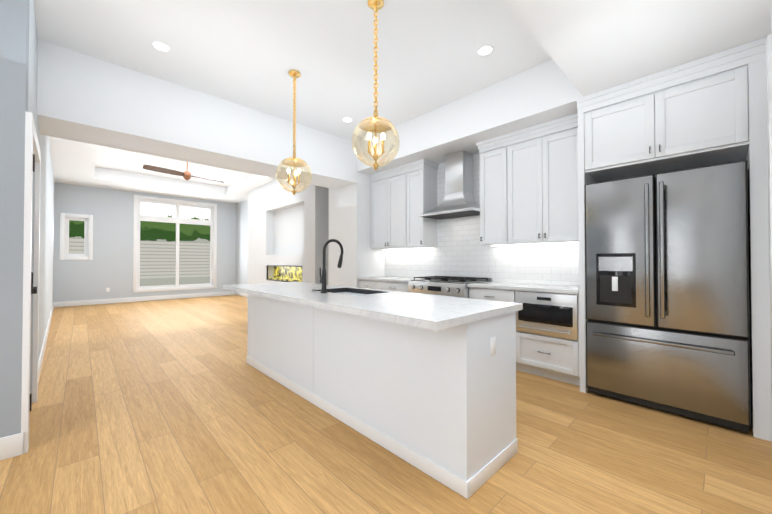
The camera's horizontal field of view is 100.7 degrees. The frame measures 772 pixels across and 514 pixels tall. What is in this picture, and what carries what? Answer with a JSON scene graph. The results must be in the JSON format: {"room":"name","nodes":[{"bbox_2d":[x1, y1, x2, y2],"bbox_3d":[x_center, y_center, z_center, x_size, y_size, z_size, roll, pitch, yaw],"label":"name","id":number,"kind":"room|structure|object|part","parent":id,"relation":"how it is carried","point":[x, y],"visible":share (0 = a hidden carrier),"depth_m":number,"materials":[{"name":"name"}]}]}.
{"room":"kitchen","nodes":[
{"label":"kitchen","id":0,"kind":"room"},
{"bbox_2d":[0,0,29,437],"bbox_3d":[-3.785,-0.636,0.673,4.035,3.700,0.140,1,-1,-44],"label":"wall","id":1,"kind":"structure","parent":0,"point":[14,46],"depth_m":1.98,"materials":[{"name":"grey paint"}]},
{"bbox_2d":[0,432,23,460],"bbox_3d":[-3.655,1.146,0.668,3.847,0.135,0.014,1,-1,-44],"label":"baseboard","id":2,"kind":"structure","parent":1,"relation":"attached to","point":[11,446],"depth_m":1.96,"materials":[{"name":"white wood"}]},
{"bbox_2d":[28,0,53,393],"bbox_3d":[-5.590,-0.582,5.195,0.400,3.700,9.124,1,-1,-44],"label":"wall","id":3,"kind":"structure","parent":0,"point":[46,242],"depth_m":3.79,"materials":[{"name":"grey paint"}]},
{"bbox_2d":[21,111,40,452],"bbox_3d":[-2.665,0.160,2.410,0.061,2.150,1.120,1,-1,-44],"label":"door frame","id":4,"kind":"structure","parent":3,"relation":"attached to","point":[32,147],"depth_m":2.03,"materials":[{"name":"white wood"}]},
{"bbox_2d":[29,154,36,411],"bbox_3d":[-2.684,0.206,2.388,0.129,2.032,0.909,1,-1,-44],"label":"door hinges","id":5,"kind":"structure","parent":3,"relation":"in","point":[33,290],"depth_m":2.11,"materials":[{"name":"black metal"}]},
{"bbox_2d":[38,302,53,381],"bbox_3d":[-5.849,1.205,5.537,0.237,0.135,7.841,1,-1,-44],"label":"baseboard","id":6,"kind":"structure","parent":3,"relation":"attached to","point":[40,361],"depth_m":4.21,"materials":[{"name":"white wood"}]},
{"bbox_2d":[53,182,235,301],"bbox_3d":[-7.140,-0.524,9.883,5.100,3.700,0.200,1,-1,-44],"label":"wall","id":7,"kind":"structure","parent":0,"point":[110,264],"depth_m":9.06,"materials":[{"name":"grey paint"}]},
{"bbox_2d":[59,213,92,259],"bbox_3d":[-8.378,-0.539,8.660,0.640,1.240,0.180,1,-1,-44],"label":"window","id":8,"kind":"structure","parent":7,"relation":"in","point":[65,218],"depth_m":8.61,"materials":[{"name":"white wood"}]},
{"bbox_2d":[54,291,234,306],"bbox_3d":[-6.994,1.258,9.853,4.500,0.135,0.014,1,-1,-44],"label":"baseboard","id":9,"kind":"structure","parent":7,"relation":"attached to","point":[107,301],"depth_m":9.48,"materials":[{"name":"white wood"}]},
{"bbox_2d":[133,195,216,292],"bbox_3d":[-6.693,-0.385,10.267,2.260,2.890,0.180,1,-1,-44],"label":"window","id":10,"kind":"structure","parent":7,"relation":"in","point":[177,220],"depth_m":10.24,"materials":[{"name":"white"}]},
{"bbox_2d":[49,136,276,203],"bbox_3d":[-4.689,-2.112,7.189,4.900,0.310,7.110,1,-1,-44],"label":"ceiling","id":11,"kind":"structure","parent":0,"point":[73,162],"depth_m":8.45,"materials":[{"name":"white paint"}]},
{"bbox_2d":[95,145,250,186],"bbox_3d":[-4.069,-2.368,4.225,8.500,0.150,12.660,1,-1,-44],"label":"ceiling","id":12,"kind":"structure","parent":0,"point":[112,158],"depth_m":7.94,"materials":[{"name":"white paint"}]},
{"bbox_2d":[143,162,223,182],"bbox_3d":[-4.582,-2.010,7.366,0.190,0.490,1.680,-1,-1,36],"label":"ceiling fan","id":13,"kind":"object","parent":12,"relation":"hanging from","point":[186,175],"visible":0.81,"depth_m":7.13,"materials":[{"name":"brown wood"}]},
{"bbox_2d":[236,200,293,284],"bbox_3d":[-2.986,-0.534,9.079,0.200,3.700,7.100,1,-1,-44],"label":"wall","id":14,"kind":"structure","parent":0,"point":[242,242],"depth_m":10.99,"materials":[{"name":"grey paint"}]},
{"bbox_2d":[235,291,247,301],"bbox_3d":[-2.931,1.240,8.374,0.664,0.135,7.764,1,-1,-44],"label":"baseboard","id":15,"kind":"structure","parent":14,"relation":"attached to","point":[241,294],"depth_m":10.95,"materials":[{"name":"white wood"}]},
{"bbox_2d":[34,0,551,142],"bbox_3d":[-0.868,-2.142,2.715,4.250,0.360,3.380,1,-1,-44],"label":"ceiling","id":16,"kind":"structure","parent":0,"point":[249,53],"depth_m":3.00,"materials":[{"name":"white paint"}]},
{"bbox_2d":[151,41,170,51],"bbox_3d":[-2.089,-1.956,2.971,0.150,0.006,0.150,1,-1,-44],"label":"recessed light","id":17,"kind":"object","parent":16,"relation":"in","point":[160,46],"visible":1,"depth_m":2.96,"materials":[{"name":"white plastic"}]},
{"bbox_2d":[37,39,370,188],"bbox_3d":[-2.017,-1.781,4.385,4.900,1.040,0.650,1,-1,-44],"label":"ceiling beam","id":18,"kind":"structure","parent":16,"relation":"attached to","point":[81,97],"depth_m":3.61,"materials":[{"name":"white paint"}]},
{"bbox_2d":[276,69,311,194],"bbox_3d":[-0.969,-1.303,3.382,0.364,1.302,0.364,1,-1,-44],"label":"pendant light","id":19,"kind":"object","parent":16,"relation":"hanging from","point":[294,161],"visible":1,"depth_m":3.37,"materials":[{"name":"gold metal"}]},
{"bbox_2d":[342,117,352,121],"bbox_3d":[-0.547,-1.937,4.512,0.150,0.006,0.150,1,-1,-44],"label":"recessed light","id":20,"kind":"object","parent":16,"relation":"in","point":[346,119],"visible":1,"depth_m":4.50,"materials":[{"name":"white plastic"}]},
{"bbox_2d":[352,0,399,169],"bbox_3d":[-0.078,-1.314,2.449,0.364,1.302,0.364,1,-1,-44],"label":"pendant light","id":21,"kind":"object","parent":16,"relation":"hanging from","point":[375,123],"visible":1,"depth_m":2.44,"materials":[{"name":"gold metal"}]},
{"bbox_2d":[477,45,492,55],"bbox_3d":[0.939,-1.955,3.027,0.150,0.006,0.150,1,-1,-44],"label":"recessed light","id":22,"kind":"object","parent":16,"relation":"in","point":[484,50],"visible":1,"depth_m":3.02,"materials":[{"name":"white plastic"}]},
{"bbox_2d":[0,295,771,513],"bbox_3d":[-4.069,1.306,4.180,8.700,0.100,12.860,1,-1,-44],"label":"floor","id":23,"kind":"structure","parent":0,"point":[174,406],"depth_m":2.06,"materials":[{"name":"brown wood"}]},
{"bbox_2d":[248,179,328,284],"bbox_3d":[-2.558,-0.545,8.174,0.530,3.700,3.700,1,-1,-44],"label":"wall bump-out","id":24,"kind":"object","parent":23,"relation":"on","point":[285,227],"visible":0.46,"depth_m":7.86,"materials":[{"name":"white paint"}]},
{"bbox_2d":[267,265,301,281],"bbox_3d":[-2.413,0.400,7.790,0.200,0.396,1.896,1,-1,-44],"label":"fireplace insert","id":25,"kind":"object","parent":24,"relation":"in","point":[287,273],"visible":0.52,"depth_m":7.87,"materials":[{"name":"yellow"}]},
{"bbox_2d":[246,294,522,498],"bbox_3d":[-0.398,0.796,2.912,0.612,0.890,2.988,1,-1,-44],"label":"kitchen island","id":26,"kind":"object","parent":23,"relation":"on","point":[425,383],"depth_m":1.96,"materials":[{"name":"white paint"}]},
{"bbox_2d":[223,282,522,329],"bbox_3d":[-0.481,0.330,2.844,0.910,0.040,3.004,1,-1,-44],"label":"island countertop","id":27,"kind":"structure","parent":26,"relation":"on","point":[425,311],"depth_m":2.07,"materials":[{"name":"white stone"}]},
{"bbox_2d":[319,239,343,292],"bbox_3d":[-0.482,0.076,2.813,0.232,0.467,0.098,1,-1,-44],"label":"faucet","id":28,"kind":"object","parent":27,"relation":"on","point":[323,281],"visible":1,"depth_m":2.74,"materials":[{"name":"black metal"}]},
{"bbox_2d":[331,286,390,293],"bbox_3d":[-0.329,0.443,2.929,0.414,0.260,0.674,1,-1,-44],"label":"sink","id":29,"kind":"object","parent":27,"relation":"in","point":[334,289],"depth_m":3.18,"materials":[{"name":"black metal"}]},
{"bbox_2d":[358,276,424,291],"bbox_3d":[0.163,0.803,5.159,0.630,0.930,1.189,1,-1,-44],"label":"base cabinet","id":30,"kind":"object","parent":23,"relation":"on","point":[393,283],"visible":0.21,"depth_m":5.00,"materials":[{"name":"white wood"}]},
{"bbox_2d":[409,275,491,297],"bbox_3d":[0.852,0.768,4.363,0.729,0.980,0.904,1,-1,-44],"label":"gas range","id":31,"kind":"object","parent":23,"relation":"on","point":[453,286],"visible":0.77,"depth_m":4.16,"materials":[{"name":"silver metal"}]},
{"bbox_2d":[467,281,579,385],"bbox_3d":[1.615,0.784,3.627,0.645,0.930,1.202,1,-1,-44],"label":"base cabinet","id":32,"kind":"object","parent":23,"relation":"on","point":[552,357],"depth_m":3.25,"materials":[{"name":"white wood"}]},
{"bbox_3d":[1.596,0.577,3.230,0.066,0.425,0.598,1,-1,-44],"label":"microwave drawer","id":33,"kind":"part","parent":32,"relation":"part of","materials":[{"name":"silver metal"}]},
{"bbox_2d":[585,160,750,432],"bbox_3d":[2.368,0.289,2.753,0.735,1.900,0.980,1,-1,-44],"label":"refrigerator","id":34,"kind":"object","parent":23,"relation":"on","point":[667,288],"visible":1,"depth_m":2.46,"materials":[{"name":"silver metal"}]},
{"bbox_2d":[577,36,771,441],"bbox_3d":[2.428,-0.115,2.753,0.690,2.708,1.195,1,-1,-44],"label":"tall cabinet","id":35,"kind":"object","parent":23,"relation":"on","point":[709,110],"visible":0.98,"depth_m":2.41,"materials":[{"name":"white wood"}]},
{"bbox_2d":[328,183,575,287],"bbox_3d":[1.149,-0.593,4.276,0.850,3.700,5.560,1,-1,-44],"label":"wall","id":36,"kind":"structure","parent":0,"point":[350,218],"depth_m":5.57,"materials":[{"name":"white paint"}]},
{"bbox_2d":[370,159,438,249],"bbox_3d":[0.267,-0.790,5.258,0.370,1.298,1.216,1,-1,-44],"label":"upper cabinet","id":37,"kind":"object","parent":36,"relation":"attached to","point":[404,196],"visible":1,"depth_m":5.01,"materials":[{"name":"white wood"}]},
{"bbox_2d":[383,242,578,249],"bbox_3d":[1.050,-0.142,4.577,0.030,0.011,3.180,1,-1,-44],"label":"under-cabinet light strip","id":38,"kind":"object","parent":37,"relation":"attached to","point":[497,245],"visible":0.79,"depth_m":3.95,"materials":[{"name":"white plastic"}]},
{"bbox_2d":[418,151,479,219],"bbox_3d":[0.947,-1.012,4.447,0.488,0.871,0.900,1,-1,-44],"label":"range hood","id":39,"kind":"object","parent":36,"relation":"attached to","point":[458,201],"visible":0.88,"depth_m":4.41,"materials":[{"name":"silver metal"}]},
{"bbox_2d":[385,153,578,285],"bbox_3d":[1.121,-0.558,4.623,0.010,1.778,3.313,1,-1,-44],"label":"tile backsplash","id":40,"kind":"structure","parent":36,"relation":"attached to","point":[460,250],"depth_m":4.47,"materials":[{"name":"white tile"}]},
{"bbox_2d":[476,113,578,245],"bbox_3d":[1.705,-0.808,3.751,0.370,1.298,1.232,1,-1,-44],"label":"upper cabinet","id":41,"kind":"object","parent":36,"relation":"attached to","point":[528,185],"visible":0.96,"depth_m":3.61,"materials":[{"name":"white wood"}]},
{"bbox_2d":[357,61,580,174],"bbox_3d":[0.897,-1.876,4.410,0.650,0.850,3.360,1,-1,-44],"label":"ceiling soffit","id":42,"kind":"structure","parent":0,"point":[536,95],"depth_m":3.76,"materials":[{"name":"white paint"}]},
{"bbox_2d":[504,0,771,96],"bbox_3d":[-0.230,-1.927,0.197,8.100,0.850,1.140,1,-1,-44],"label":"ceiling soffit","id":43,"kind":"structure","parent":0,"point":[591,46],"depth_m":2.11,"materials":[{"name":"white paint"}]},
{"bbox_3d":[-0.224,-0.653,-0.694,7.300,3.700,0.265,1,-1,-44],"label":"wall","id":44,"kind":"structure","parent":0,"visible":0},
{"bbox_2d":[766,34,771,402],"bbox_3d":[2.333,-0.042,1.861,0.098,2.540,0.123,1,-1,-44],"label":"door frame","id":45,"kind":"structure","parent":44,"relation":"attached to","point":[769,77],"depth_m":1.88,"materials":[{"name":"white wood"}]},
{"label":"outside","id":46,"kind":"structure","parent":0,"visible":0},
{"bbox_2d":[69,202,209,285],"bbox_3d":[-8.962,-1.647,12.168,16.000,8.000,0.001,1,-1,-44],"label":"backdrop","id":47,"kind":"structure","parent":46,"point":[158,268],"depth_m":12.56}
]}

